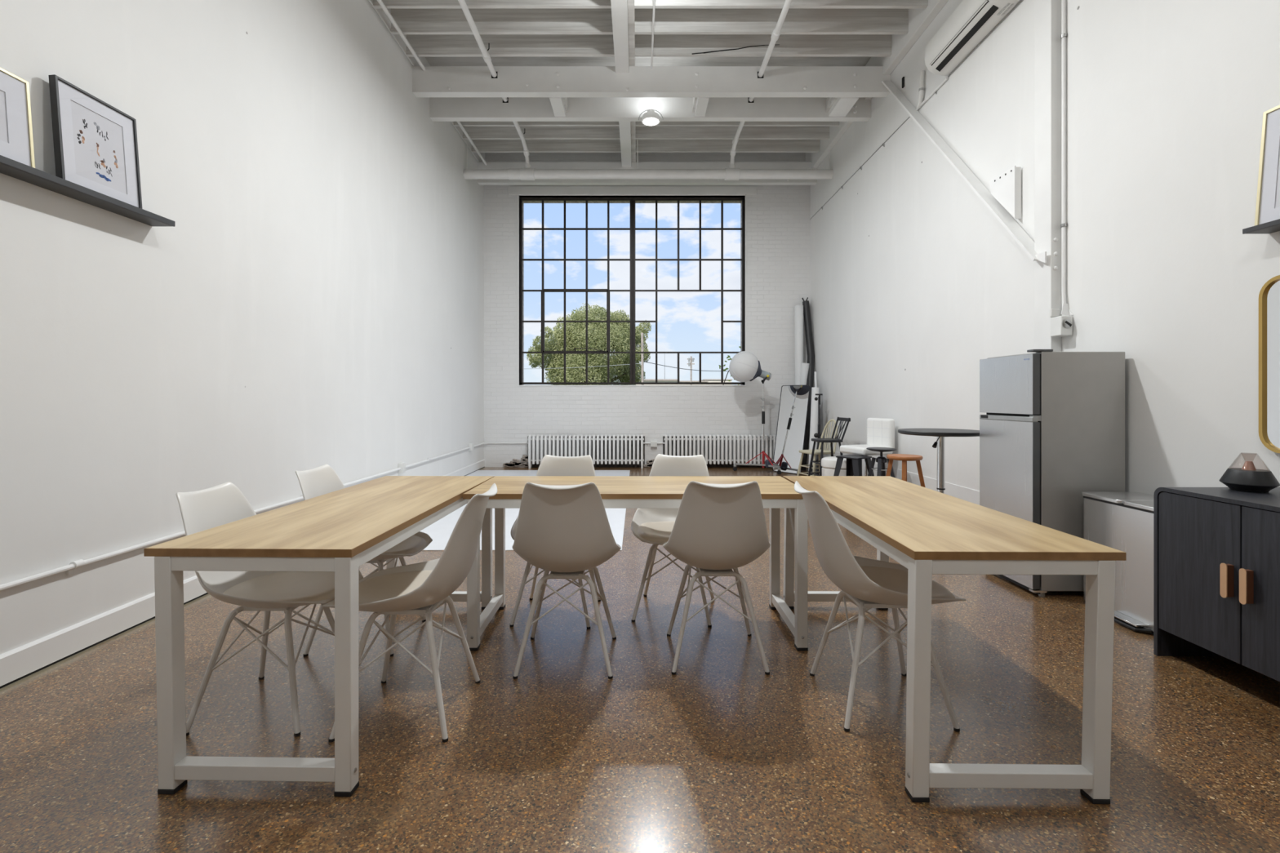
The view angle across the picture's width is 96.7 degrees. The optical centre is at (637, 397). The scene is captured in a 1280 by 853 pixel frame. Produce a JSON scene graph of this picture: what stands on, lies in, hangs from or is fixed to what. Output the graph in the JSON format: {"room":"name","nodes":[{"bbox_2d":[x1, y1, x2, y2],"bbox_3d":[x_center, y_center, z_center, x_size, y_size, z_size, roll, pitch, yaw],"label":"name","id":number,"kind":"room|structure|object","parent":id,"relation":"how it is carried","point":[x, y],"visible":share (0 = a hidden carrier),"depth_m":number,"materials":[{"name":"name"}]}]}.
{"room":"design studio","nodes":[
{"label":"design studio","id":0,"kind":"room"},
{"bbox_2d":[0,0,484,654],"bbox_3d":[-2.760,-1.518,3.275,0.200,5.460,13.750,0,0,0],"label":"wall","id":1,"kind":"structure","parent":0,"point":[313,298],"depth_m":3.63,"materials":[{"name":"white paint"}]},
{"bbox_2d":[0,155,175,226],"bbox_3d":[-2.598,-0.957,2.461,0.122,0.043,1.322,0,0,0],"label":"ledge","id":2,"kind":"object","parent":1,"relation":"attached to","point":[12,168],"visible":1,"depth_m":2.62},
{"bbox_2d":[0,66,35,168],"bbox_3d":[-2.595,-1.148,2.165,0.050,0.397,0.530,0,0,0],"label":"framed picture","id":3,"kind":"object","parent":2,"relation":"on","point":[16,140],"visible":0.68,"depth_m":2.37,"materials":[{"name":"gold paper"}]},
{"bbox_2d":[0,90,8,142],"bbox_3d":[-2.592,-1.123,2.165,0.022,0.268,0.354,0,0,0],"label":"print","id":4,"kind":"object","parent":3,"relation":"attached to","point":[3,94],"depth_m":2.33,"materials":[{"name":"paper"}]},
{"bbox_2d":[48,74,142,208],"bbox_3d":[-2.598,-1.195,2.745,0.066,0.492,0.410,0,0,0],"label":"framed picture","id":5,"kind":"object","parent":2,"relation":"on","point":[95,144],"visible":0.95,"depth_m":2.72,"materials":[{"name":"paper"}]},
{"bbox_2d":[71,100,127,194],"bbox_3d":[-2.596,-1.196,2.745,0.027,0.351,0.272,0,0,0],"label":"print","id":6,"kind":"object","parent":5,"relation":"attached to","point":[99,140],"depth_m":2.74,"materials":[{"name":"paper"}]},
{"bbox_2d":[0,459,484,688],"bbox_3d":[-2.651,1.137,3.125,0.018,0.125,13.450,0,0,0],"label":"baseboard","id":7,"kind":"structure","parent":1,"relation":"attached to","point":[15,664],"depth_m":2.71,"materials":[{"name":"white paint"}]},
{"bbox_2d":[0,442,664,591],"bbox_3d":[-1.095,0.798,3.122,3.129,0.056,13.444,0,0,0],"label":"conduit","id":8,"kind":"object","parent":1,"relation":"attached to","point":[78,563],"visible":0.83,"depth_m":2.97,"materials":[{"name":"metal"}]},
{"bbox_2d":[398,462,405,473],"bbox_3d":[-2.630,0.792,6.350,0.059,0.120,0.070,0,0,0],"label":"outlet box","id":9,"kind":"object","parent":1,"relation":"attached to","point":[402,464],"visible":1,"depth_m":6.32,"materials":[{"name":"plastic"}]},
{"bbox_2d":[368,0,484,162],"bbox_3d":[-2.650,-4.071,3.125,0.020,0.315,13.450,0,0,0],"label":"trim","id":10,"kind":"structure","parent":1,"relation":"attached to","point":[380,12],"depth_m":6.49,"materials":[{"name":"white paint"}]},
{"bbox_2d":[477,162,817,185],"bbox_3d":[0.165,-3.738,9.511,5.648,0.340,0.138,0,0,0],"label":"ceiling beam","id":11,"kind":"structure","parent":1,"relation":"attached to","point":[480,165],"depth_m":9.46,"materials":[{"name":"white paint"}]},
{"bbox_2d":[618,121,635,166],"bbox_3d":[-0.145,-3.958,8.423,0.230,0.260,2.074,0,0,0],"label":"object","id":12,"kind":"structure","parent":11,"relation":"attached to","point":[627,133],"depth_m":8.61,"materials":[{"name":"white paint"}]},
{"bbox_2d":[463,139,833,180],"bbox_3d":[0.165,-3.627,8.739,5.646,0.574,0.199,0,0,0],"label":"pipe","id":13,"kind":"object","parent":1,"relation":"attached to","point":[527,173],"visible":0.98,"depth_m":8.70,"materials":[{"name":"metal"}]},
{"bbox_2d":[729,0,791,164],"bbox_3d":[1.456,-3.712,2.590,0.093,0.414,12.380,0,0,0],"label":"pipe","id":14,"kind":"object","parent":13,"relation":"attached to","point":[776,32],"visible":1,"depth_m":6.26,"materials":[{"name":"metal"}]},
{"bbox_2d":[429,97,871,121],"bbox_3d":[0.165,-3.743,7.324,5.648,0.330,0.123,0,0,0],"label":"ceiling beam","id":15,"kind":"structure","parent":1,"relation":"attached to","point":[441,108],"depth_m":7.28,"materials":[{"name":"white paint"}]},
{"bbox_2d":[638,97,662,125],"bbox_3d":[0.165,-3.658,7.060,0.230,0.500,0.230,0,0,42],"label":"ceiling lamp","id":16,"kind":"object","parent":15,"relation":"hanging from","point":[651,117],"visible":0.98,"depth_m":7.01,"materials":[{"name":"white paint"}]},
{"bbox_2d":[643,118,657,125],"bbox_3d":[0.165,-3.413,7.060,0.184,0.010,0.184,0,0,0],"label":"diffuser","id":17,"kind":"object","parent":16,"relation":"attached to","point":[647,122],"depth_m":7.05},
{"bbox_2d":[412,66,890,97],"bbox_3d":[0.165,-3.756,6.771,5.648,0.305,0.138,0,0,0],"label":"ceiling beam","id":18,"kind":"structure","parent":1,"relation":"attached to","point":[435,81],"depth_m":6.72,"materials":[{"name":"white paint"}]},
{"bbox_2d":[377,0,487,165],"bbox_3d":[-2.520,-3.873,2.929,0.041,0.041,13.059,0,0,0],"label":"ceiling pipe","id":19,"kind":"object","parent":18,"relation":"attached to","point":[380,2],"visible":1,"depth_m":6.31,"materials":[{"name":"metal"}]},
{"bbox_2d":[457,0,529,164],"bbox_3d":[-1.686,-3.712,2.590,0.093,0.414,12.380,0,0,0],"label":"pipe","id":20,"kind":"object","parent":18,"relation":"attached to","point":[486,56],"visible":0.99,"depth_m":6.30,"materials":[{"name":"metal"}]},
{"bbox_2d":[549,97,568,116],"bbox_3d":[-0.975,-3.698,7.060,0.170,0.220,0.438,0,0,0],"label":"block","id":21,"kind":"object","parent":18,"relation":"attached to","point":[559,104],"visible":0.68,"depth_m":7.06,"materials":[{"name":"white paint"}]},
{"bbox_2d":[610,0,635,72],"bbox_3d":[-0.145,-3.958,1.560,0.230,0.260,10.320,0,0,0],"label":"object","id":22,"kind":"structure","parent":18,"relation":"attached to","point":[623,11],"depth_m":6.04,"materials":[{"name":"white paint"}]},
{"bbox_2d":[692,97,709,116],"bbox_3d":[0.780,-3.698,7.060,0.160,0.220,0.438,0,0,0],"label":"block","id":23,"kind":"object","parent":18,"relation":"attached to","point":[700,104],"visible":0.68,"depth_m":7.06,"materials":[{"name":"white paint"}]},
{"bbox_2d":[826,97,858,116],"bbox_3d":[2.535,-3.698,7.060,0.250,0.220,0.438,0,0,0],"label":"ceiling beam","id":24,"kind":"structure","parent":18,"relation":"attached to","point":[835,106],"depth_m":7.06,"materials":[{"name":"white paint"}]},
{"bbox_2d":[0,466,1279,852],"bbox_3d":[0.165,1.272,3.150,6.150,0.120,14.000,0,0,0],"label":"floor","id":25,"kind":"structure","parent":0,"point":[720,753],"depth_m":2.03,"materials":[{"name":"brown concrete"}]},
{"bbox_2d":[175,481,363,737],"bbox_3d":[-1.448,0.783,2.245,0.597,0.858,0.492,0,0,0],"label":"chair","id":26,"kind":"object","parent":25,"relation":"on","point":[201,510],"visible":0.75,"depth_m":2.20,"materials":[{"name":"white plastic"}]},
{"bbox_2d":[222,571,334,601],"bbox_3d":[-1.373,0.750,2.245,0.431,0.036,0.412,0,0,0],"label":"seat cushion","id":27,"kind":"object","parent":26,"relation":"on","point":[282,586],"depth_m":2.26,"materials":[{"name":"plastic"}]},
{"bbox_2d":[143,475,494,796],"bbox_3d":[-1.171,0.837,2.530,0.641,0.750,1.601,0,0,1],"label":"work table","id":28,"kind":"object","parent":25,"relation":"on","point":[339,531],"visible":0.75,"depth_m":1.75,"materials":[{"name":"brown wood"}]},
{"bbox_2d":[295,464,432,657],"bbox_3d":[-1.382,0.783,2.870,0.597,0.858,0.492,0,0,0],"label":"chair","id":29,"kind":"object","parent":25,"relation":"on","point":[322,480],"visible":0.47,"depth_m":2.85,"materials":[{"name":"white plastic"}]},
{"bbox_2d":[382,535,426,554],"bbox_3d":[-1.307,0.750,2.870,0.431,0.036,0.412,0,0,0],"label":"seat cushion","id":30,"kind":"object","parent":29,"relation":"on","point":[413,544],"depth_m":2.87,"materials":[{"name":"plastic"}]},
{"bbox_2d":[321,483,497,742],"bbox_3d":[-0.850,0.783,2.211,0.597,0.858,0.492,0,0,0],"label":"chair","id":31,"kind":"object","parent":25,"relation":"on","point":[420,588],"visible":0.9,"depth_m":2.11,"materials":[{"name":"white plastic"}]},
{"bbox_2d":[333,570,432,604],"bbox_3d":[-0.925,0.750,2.211,0.431,0.036,0.412,0,0,0],"label":"seat cushion","id":32,"kind":"object","parent":31,"relation":"on","point":[380,585],"depth_m":2.28,"materials":[{"name":"plastic"}]},
{"bbox_2d":[502,454,528,466],"bbox_3d":[-2.080,1.103,9.831,0.485,0.217,0.032,0,0,0],"label":"brick","id":33,"kind":"object","parent":25,"relation":"on","point":[515,462],"visible":0.91,"depth_m":9.81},
{"bbox_2d":[420,470,630,550],"bbox_3d":[-1.383,1.209,6.945,2.515,0.004,4.910,0,0,0],"label":"sheet","id":34,"kind":"object","parent":25,"relation":"on","point":[440,531],"visible":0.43,"depth_m":5.50,"materials":[{"name":"white paint"}]},
{"bbox_2d":[509,454,600,629],"bbox_3d":[-0.445,0.783,3.223,0.492,0.858,0.597,0,0,4],"label":"chair","id":35,"kind":"object","parent":25,"relation":"on","point":[550,465],"visible":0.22,"depth_m":3.44,"materials":[{"name":"white plastic"}]},
{"bbox_2d":[512,482,621,679],"bbox_3d":[-0.322,0.783,2.627,0.492,0.858,0.597,0,0,0],"label":"chair","id":36,"kind":"object","parent":25,"relation":"on","point":[565,531],"visible":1,"depth_m":2.44,"materials":[{"name":"white plastic"}]},
{"bbox_2d":[528,435,644,468],"bbox_3d":[-0.880,0.929,9.715,1.981,0.565,0.152,0,0,0],"label":"radiator","id":37,"kind":"object","parent":25,"relation":"on","point":[562,442],"visible":0.84,"depth_m":9.65,"materials":[{"name":"metal"}]},
{"bbox_2d":[462,475,808,650],"bbox_3d":[0.001,0.837,3.018,1.668,0.750,0.613,0,0,0],"label":"work table","id":38,"kind":"object","parent":25,"relation":"on","point":[777,493],"visible":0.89,"depth_m":2.87,"materials":[{"name":"brown wood"}]},
{"bbox_2d":[643,458,654,466],"bbox_3d":[0.271,1.137,9.831,0.339,0.149,0.032,0,0,0],"label":"brick","id":39,"kind":"object","parent":25,"relation":"on","point":[650,462],"visible":0.65,"depth_m":9.81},
{"bbox_2d":[631,453,714,627],"bbox_3d":[0.219,0.783,3.263,0.492,0.858,0.597,0,0,10],"label":"chair","id":40,"kind":"object","parent":25,"relation":"on","point":[655,526],"visible":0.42,"depth_m":3.39,"materials":[{"name":"white plastic"}]},
{"bbox_2d":[637,520,675,542],"bbox_3d":[0.206,0.750,3.190,0.412,0.036,0.431,0,0,10],"label":"seat cushion","id":41,"kind":"object","parent":40,"relation":"on","point":[648,531],"depth_m":3.20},
{"bbox_2d":[662,480,770,675],"bbox_3d":[0.364,0.783,2.664,0.492,0.858,0.597,0,0,0],"label":"chair","id":42,"kind":"object","parent":25,"relation":"on","point":[718,529],"visible":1,"depth_m":2.47,"materials":[{"name":"white plastic"}]},
{"bbox_2d":[664,435,775,464],"bbox_3d":[1.480,0.929,9.715,2.049,0.565,0.152,0,0,0],"label":"radiator","id":43,"kind":"object","parent":25,"relation":"on","point":[731,443],"visible":0.73,"depth_m":9.65,"materials":[{"name":"metal"}]},
{"bbox_2d":[728,351,781,474],"bbox_3d":[1.942,0.236,9.130,0.934,1.949,0.510,0,0,0],"label":"light","id":44,"kind":"object","parent":25,"relation":"on","point":[744,366],"visible":0.95,"depth_m":9.02,"materials":[{"name":"silver metal"}]},
{"bbox_2d":[772,384,810,474],"bbox_3d":[2.471,0.506,9.157,0.262,1.403,0.557,0,0,-38],"label":"floor mirror","id":45,"kind":"object","parent":25,"relation":"on","point":[794,399],"visible":0.88,"depth_m":9.15,"materials":[{"name":"black mirror"}]},
{"bbox_2d":[795,305,809,385],"bbox_3d":[2.763,-0.177,9.649,0.265,2.768,0.287,0,0,0],"label":"paper roll","id":46,"kind":"object","parent":25,"relation":"on","point":[802,369],"visible":0.31,"depth_m":9.63,"materials":[{"name":"paper"}]},
{"bbox_2d":[801,297,814,470],"bbox_3d":[2.855,-0.252,9.542,0.216,2.920,0.540,0,0,19],"label":"roll","id":47,"kind":"object","parent":25,"relation":"on","point":[807,322],"visible":0.85,"depth_m":9.54,"materials":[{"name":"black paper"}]},
{"bbox_2d":[808,386,819,471],"bbox_3d":[2.741,0.527,8.850,0.120,1.361,0.248,0,0,39],"label":"paper roll","id":48,"kind":"object","parent":25,"relation":"on","point":[814,406],"visible":0.74,"depth_m":8.82,"materials":[{"name":"paper"}]},
{"bbox_2d":[805,393,823,475],"bbox_3d":[2.752,0.578,8.546,0.358,1.255,0.343,0,0,0],"label":"stand","id":49,"kind":"object","parent":25,"relation":"on","point":[815,435],"visible":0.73,"depth_m":8.57,"materials":[{"name":"black metal"}]},
{"bbox_2d":[796,419,837,475],"bbox_3d":[2.559,0.764,8.030,0.485,0.901,0.424,0,0,-18],"label":"spindle chair","id":50,"kind":"object","parent":25,"relation":"on","point":[802,451],"visible":0.68,"depth_m":8.07,"materials":[{"name":"beige wood"}]},
{"bbox_2d":[808,417,850,475],"bbox_3d":[2.538,0.741,7.553,0.449,0.946,0.404,0,0,-7],"label":"counter chair","id":51,"kind":"object","parent":25,"relation":"on","point":[836,439],"visible":0.76,"depth_m":7.55,"materials":[{"name":"black wood"}]},
{"bbox_2d":[821,456,846,475],"bbox_3d":[2.470,0.977,6.980,0.416,0.470,0.416,0,0,0],"label":"drum","id":52,"kind":"object","parent":25,"relation":"on","point":[828,464],"visible":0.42,"depth_m":6.85,"materials":[{"name":"white plastic"}]},
{"bbox_2d":[833,454,874,475],"bbox_3d":[2.415,0.935,6.350,0.400,0.553,0.400,0,0,-38],"label":"metal stool","id":53,"kind":"object","parent":25,"relation":"on","point":[854,462],"visible":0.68,"depth_m":6.32,"materials":[{"name":"metal"}]},
{"bbox_2d":[840,417,894,475],"bbox_3d":[2.667,0.729,6.604,0.465,0.965,0.420,0,0,-20],"label":"bar chair","id":54,"kind":"object","parent":25,"relation":"on","point":[880,431],"visible":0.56,"depth_m":6.58,"materials":[{"name":"leather"}]},
{"bbox_2d":[794,480,965,732],"bbox_3d":[0.933,0.783,2.274,0.597,0.858,0.492,0,0,0],"label":"chair","id":55,"kind":"object","parent":25,"relation":"on","point":[868,584],"visible":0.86,"depth_m":2.16,"materials":[{"name":"white plastic"}]},
{"bbox_2d":[859,565,955,598],"bbox_3d":[1.008,0.750,2.274,0.431,0.036,0.412,0,0,0],"label":"seat cushion","id":56,"kind":"object","parent":55,"relation":"on","point":[895,578],"depth_m":2.34,"materials":[{"name":"plastic"}]},
{"bbox_2d":[866,447,897,477],"bbox_3d":[2.645,0.885,6.170,0.328,0.659,0.328,0,0,-10],"label":"stool","id":57,"kind":"object","parent":25,"relation":"on","point":[881,460],"visible":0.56,"depth_m":6.13,"materials":[{"name":"black metal"}]},
{"bbox_2d":[885,453,924,487],"bbox_3d":[2.440,0.874,5.200,0.364,0.681,0.364,0,0,-18],"label":"wooden stool","id":58,"kind":"object","parent":25,"relation":"on","point":[904,458],"visible":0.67,"depth_m":5.12,"materials":[{"name":"orange wood"}]},
{"bbox_2d":[897,428,979,493],"bbox_3d":[2.325,0.733,4.360,0.600,0.957,0.600,0,0,0],"label":"bar table","id":59,"kind":"object","parent":25,"relation":"on","point":[940,433],"visible":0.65,"depth_m":4.33,"materials":[{"name":"black plastic"}]},
{"bbox_2d":[782,475,1126,804],"bbox_3d":[1.147,0.837,2.512,0.634,0.750,1.633,0,0,1],"label":"work table","id":60,"kind":"object","parent":25,"relation":"on","point":[929,532],"visible":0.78,"depth_m":1.71,"materials":[{"name":"brown wood"}]},
{"bbox_2d":[979,349,1124,596],"bbox_3d":[2.674,0.461,3.714,0.563,1.502,0.542,0,0,0],"label":"refrigerator","id":61,"kind":"object","parent":25,"relation":"on","point":[1052,428],"visible":0.84,"depth_m":3.44,"materials":[{"name":"grey metal"}]},
{"bbox_2d":[1081,491,1153,635],"bbox_3d":[2.757,0.886,3.070,0.403,0.652,0.598,0,0,0],"label":"chest freezer","id":62,"kind":"object","parent":25,"relation":"on","point":[1122,521],"visible":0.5,"depth_m":3.04,"materials":[{"name":"silver metal"}]},
{"bbox_2d":[1153,487,1279,681],"bbox_3d":[2.695,0.815,2.040,0.585,0.794,1.280,0,0,0],"label":"sideboard","id":63,"kind":"object","parent":25,"relation":"on","point":[1216,550],"visible":1,"depth_m":2.40,"materials":[{"name":"black wood"}]},
{"bbox_2d":[1218,452,1279,492],"bbox_3d":[2.735,0.333,2.545,0.186,0.168,0.186,0,0,0],"label":"diffuser","id":64,"kind":"object","parent":63,"relation":"on","point":[1247,477],"visible":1,"depth_m":2.50,"materials":[{"name":"black plastic"}]},
{"bbox_2d":[1218,467,1279,492],"bbox_3d":[2.735,0.371,2.545,0.186,0.092,0.186,0,0,0],"label":"base","id":65,"kind":"object","parent":64,"relation":"attached to","point":[1242,479],"depth_m":2.49,"materials":[{"name":"black plastic"}]},
{"bbox_2d":[484,152,810,466],"bbox_3d":[0.165,-1.518,10.000,5.650,5.460,0.300,0,0,0],"label":"wall","id":66,"kind":"structure","parent":0,"point":[779,216],"depth_m":9.85,"materials":[{"name":"brick"}]},
{"bbox_2d":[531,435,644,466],"bbox_3d":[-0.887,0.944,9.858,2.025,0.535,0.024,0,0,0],"label":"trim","id":67,"kind":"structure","parent":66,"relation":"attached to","point":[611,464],"depth_m":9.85,"materials":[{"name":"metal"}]},
{"bbox_2d":[516,194,746,386],"bbox_3d":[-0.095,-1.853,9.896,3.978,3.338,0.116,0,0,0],"label":"trim","id":68,"kind":"structure","parent":66,"relation":"attached to","point":[517,195],"depth_m":9.84,"materials":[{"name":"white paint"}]},
{"bbox_2d":[520,198,744,384],"bbox_3d":[-0.093,-1.844,9.896,3.904,3.249,0.107,0,0,0],"label":"window","id":69,"kind":"structure","parent":66,"relation":"in","point":[632,228],"depth_m":9.92,"materials":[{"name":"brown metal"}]},
{"bbox_2d":[507,186,756,195],"bbox_3d":[-0.090,-3.576,9.850,4.300,0.145,0.040,0,0,0],"label":"trim","id":70,"kind":"structure","parent":66,"relation":"attached to","point":[512,190],"depth_m":9.83,"materials":[{"name":"white paint"}]},
{"bbox_2d":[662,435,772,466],"bbox_3d":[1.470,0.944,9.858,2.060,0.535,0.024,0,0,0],"label":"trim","id":71,"kind":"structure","parent":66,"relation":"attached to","point":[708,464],"depth_m":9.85,"materials":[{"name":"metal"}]},
{"bbox_2d":[425,57,871,66],"bbox_3d":[0.165,-4.313,3.175,6.050,0.170,13.950,0,0,0],"label":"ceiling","id":72,"kind":"structure","parent":0,"point":[433,61],"depth_m":7.15,"materials":[{"name":"paint"}]},
{"bbox_2d":[471,139,819,152],"bbox_3d":[0.130,-4.068,9.072,5.540,0.320,0.045,0,0,0],"label":"joist","id":73,"kind":"object","parent":72,"relation":"attached to","point":[482,145],"visible":0.51,"depth_m":9.05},
{"bbox_2d":[462,126,829,139],"bbox_3d":[0.130,-4.068,8.613,5.540,0.320,0.045,0,0,0],"label":"joist","id":74,"kind":"object","parent":72,"relation":"attached to","point":[474,132],"visible":0.51,"depth_m":8.59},
{"bbox_2d":[453,121,839,126],"bbox_3d":[0.130,-4.068,8.193,5.540,0.320,0.045,0,0,0],"label":"joist","id":75,"kind":"object","parent":72,"relation":"attached to","point":[464,123],"visible":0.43,"depth_m":8.17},
{"bbox_2d":[406,34,891,57],"bbox_3d":[0.130,-4.068,6.511,5.540,0.320,0.048,0,0,0],"label":"joist","id":76,"kind":"object","parent":72,"relation":"attached to","point":[424,45],"visible":0.71,"depth_m":6.49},
{"bbox_2d":[650,0,655,68],"bbox_3d":[0.165,-3.888,1.560,0.022,0.022,10.319,0,0,0],"label":"conduit","id":77,"kind":"object","parent":76,"relation":"attached to","point":[654,1],"visible":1,"depth_m":6.05,"materials":[{"name":"metal"}]},
{"bbox_2d":[391,8,908,34],"bbox_3d":[0.130,-4.068,6.112,5.540,0.320,0.045,0,0,0],"label":"joist","id":78,"kind":"object","parent":72,"relation":"attached to","point":[410,21],"visible":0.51,"depth_m":6.09,"materials":[{"name":"white wood"}]},
{"bbox_2d":[373,0,928,8],"bbox_3d":[0.130,-4.068,5.702,5.540,0.320,0.045,0,0,0],"label":"joist","id":79,"kind":"object","parent":72,"relation":"attached to","point":[389,4],"visible":1,"depth_m":5.68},
{"bbox_2d":[810,0,1279,494],"bbox_3d":[3.090,-1.518,3.275,0.200,5.460,13.750,0,0,0],"label":"wall","id":80,"kind":"structure","parent":0,"point":[915,282],"depth_m":3.80,"materials":[{"name":"white paint"}]},
{"bbox_2d":[804,0,948,168],"bbox_3d":[2.945,-4.018,3.125,0.090,0.420,13.450,0,0,0],"label":"trim","id":81,"kind":"structure","parent":80,"relation":"attached to","point":[919,20],"depth_m":6.41,"materials":[{"name":"white paint"}]},
{"bbox_2d":[820,447,979,505],"bbox_3d":[2.987,1.016,3.125,0.006,0.383,13.450,0,0,0],"label":"baseboard","id":82,"kind":"structure","parent":80,"relation":"attached to","point":[971,495],"depth_m":5.71,"materials":[{"name":"white paint"}]},
{"bbox_2d":[809,0,1023,219],"bbox_3d":[2.987,-3.077,3.125,0.006,0.008,13.450,0,0,0],"label":"pipe","id":83,"kind":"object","parent":80,"relation":"attached to","point":[1002,20],"depth_m":5.31,"materials":[{"name":"silver metal"}]},
{"bbox_2d":[916,70,924,108],"bbox_3d":[2.958,-3.215,5.953,0.057,0.351,0.116,0,0,0],"label":"hose","id":84,"kind":"object","parent":80,"relation":"attached to","point":[922,72],"visible":1,"depth_m":5.91,"materials":[{"name":"silver metal"}]},
{"bbox_2d":[909,76,948,116],"bbox_3d":[2.975,-3.063,5.830,0.024,0.024,0.740,0,0,0],"label":"conduit","id":85,"kind":"object","parent":80,"relation":"attached to","point":[947,77],"visible":0.77,"depth_m":5.71,"materials":[{"name":"metal"}]},
{"bbox_2d":[924,0,1021,75],"bbox_3d":[2.872,-3.247,4.915,0.233,0.322,1.110,0,0,0],"label":"air conditioner","id":86,"kind":"object","parent":80,"relation":"attached to","point":[972,20],"visible":1,"depth_m":4.93,"materials":[{"name":"plastic"}]},
{"bbox_2d":[929,0,998,71],"bbox_3d":[2.821,-3.124,4.960,0.097,0.072,0.880,0,0,0],"label":"outlet","id":87,"kind":"object","parent":86,"relation":"attached to","point":[985,11],"depth_m":4.91,"materials":[{"name":"plastic"}]},
{"bbox_2d":[1034,0,1061,351],"bbox_3d":[2.952,-1.483,4.088,0.074,4.610,0.184,0,0,0],"label":"steel column","id":88,"kind":"structure","parent":80,"relation":"attached to","point":[1047,13],"depth_m":4.04,"materials":[{"name":"white metal"}]},
{"bbox_2d":[881,80,1046,262],"bbox_3d":[2.921,-2.337,5.364,0.133,2.777,2.687,0,0,0],"label":"knee brace","id":89,"kind":"object","parent":88,"relation":"attached to","point":[1006,188],"visible":0.98,"depth_m":4.62,"materials":[{"name":"white paint"}]},
{"bbox_2d":[1049,302,1073,337],"bbox_3d":[2.957,-0.541,3.946,0.113,0.235,0.119,0,0,0],"label":"switch box","id":90,"kind":"object","parent":80,"relation":"attached to","point":[1060,326],"visible":1,"depth_m":3.93,"materials":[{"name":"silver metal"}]},
{"bbox_2d":[1062,319,1071,328],"bbox_3d":[2.942,-0.503,3.893,0.060,0.060,0.013,0,0,0],"label":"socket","id":91,"kind":"object","parent":90,"relation":"attached to","point":[1067,323],"depth_m":3.89,"materials":[{"name":"grey plastic"}]},
{"bbox_2d":[1060,0,1066,315],"bbox_3d":[2.970,-2.185,3.962,0.042,3.247,0.050,0,0,0],"label":"vertical conduit","id":92,"kind":"object","parent":80,"relation":"attached to","point":[1064,35],"visible":0.94,"depth_m":3.96,"materials":[{"name":"silver metal"}]},
{"bbox_2d":[1242,218,1279,234],"bbox_3d":[2.929,-0.785,2.149,0.121,0.023,1.098,0,0,0],"label":"ledge","id":93,"kind":"object","parent":80,"relation":"attached to","point":[1273,226],"visible":1,"depth_m":2.63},
{"bbox_2d":[1254,105,1279,226],"bbox_3d":[2.926,-1.061,2.455,0.065,0.552,0.430,0,0,0],"label":"framed picture","id":94,"kind":"object","parent":93,"relation":"on","point":[1268,197],"visible":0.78,"depth_m":2.63,"materials":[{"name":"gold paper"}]},
{"bbox_2d":[1275,147,1279,208],"bbox_3d":[2.925,-1.062,2.455,0.034,0.409,0.290,0,0,0],"label":"print","id":95,"kind":"object","parent":94,"relation":"attached to","point":[1277,149],"depth_m":2.59,"materials":[{"name":"paper"}]},
{"bbox_2d":[1258,275,1279,453],"bbox_3d":[2.974,-0.152,2.406,0.028,0.823,0.612,0,0,0],"label":"wall mirror","id":96,"kind":"object","parent":80,"relation":"attached to","point":[1269,293],"visible":1,"depth_m":2.68,"materials":[{"name":"gold metal"}]},
{"label":"outside","id":97,"kind":"structure","parent":0,"visible":0},
{"bbox_3d":[0.000,1.562,215.100,300.000,0.100,409.800,0,0,0],"label":"ground","id":98,"kind":"structure","parent":97,"visible":0},
{"bbox_2d":[526,302,651,385],"bbox_3d":[-3.779,-2.933,44.654,9.651,8.971,7.152,0,0,-6],"label":"tree","id":99,"kind":"object","parent":98,"relation":"on","point":[620,332],"visible":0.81,"depth_m":43.58,"materials":[{"name":"green plant"}]},
{"bbox_2d":[640,333,644,385],"bbox_3d":[0.263,-0.937,30.000,0.150,4.897,0.130,0,0,0],"label":"utility pole","id":100,"kind":"object","parent":98,"relation":"on","point":[642,334],"visible":0.65,"depth_m":29.95,"materials":[{"name":"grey wood"}]},
{"bbox_2d":[524,363,641,368],"bbox_3d":[-3.643,-1.714,31.999,8.767,0.155,0.026,0,0,27],"label":"power line","id":101,"kind":"object","parent":100,"relation":"attached to","point":[636,363],"visible":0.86,"depth_m":31.95,"materials":[{"name":"grey metal"}]},
{"bbox_2d":[644,361,728,371],"bbox_3d":[2.941,-1.704,31.999,6.696,0.408,0.030,0,0,-37],"label":"power line","id":102,"kind":"object","parent":100,"relation":"attached to","point":[645,362],"visible":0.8,"depth_m":31.85,"materials":[{"name":"black metal"}]},
{"bbox_2d":[635,378,677,385],"bbox_3d":[2.969,-0.664,96.000,7.026,4.352,12.400,0,0,0],"label":"building","id":103,"kind":"structure","parent":98,"relation":"on","point":[645,380],"depth_m":89.99,"materials":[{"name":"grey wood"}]},
{"bbox_2d":[687,355,694,385],"bbox_3d":[6.560,-1.754,69.940,0.900,6.532,0.320,0,0,0],"label":"utility pole","id":104,"kind":"object","parent":98,"relation":"on","point":[690,364],"visible":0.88,"depth_m":69.92,"materials":[{"name":"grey wood"}]},
{"bbox_2d":[677,380,708,385],"bbox_3d":[11.015,-0.965,126.000,7.744,4.954,12.400,0,0,0],"label":"building","id":105,"kind":"structure","parent":98,"relation":"on","point":[679,380],"depth_m":119.80,"materials":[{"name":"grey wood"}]},
{"bbox_2d":[701,378,732,385],"bbox_3d":[19.880,-1.453,146.000,6.960,5.929,12.400,0,0,0],"label":"building","id":106,"kind":"structure","parent":98,"relation":"on","point":[708,380],"depth_m":140.00,"materials":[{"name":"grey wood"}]},
{"bbox_2d":[718,346,740,385],"bbox_3d":[1.748,0.234,11.008,0.624,2.558,0.113,0,0,0],"label":"sapling","id":107,"kind":"object","parent":98,"relation":"on","point":[725,369],"visible":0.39,"depth_m":11.00,"materials":[{"name":"green plant"}]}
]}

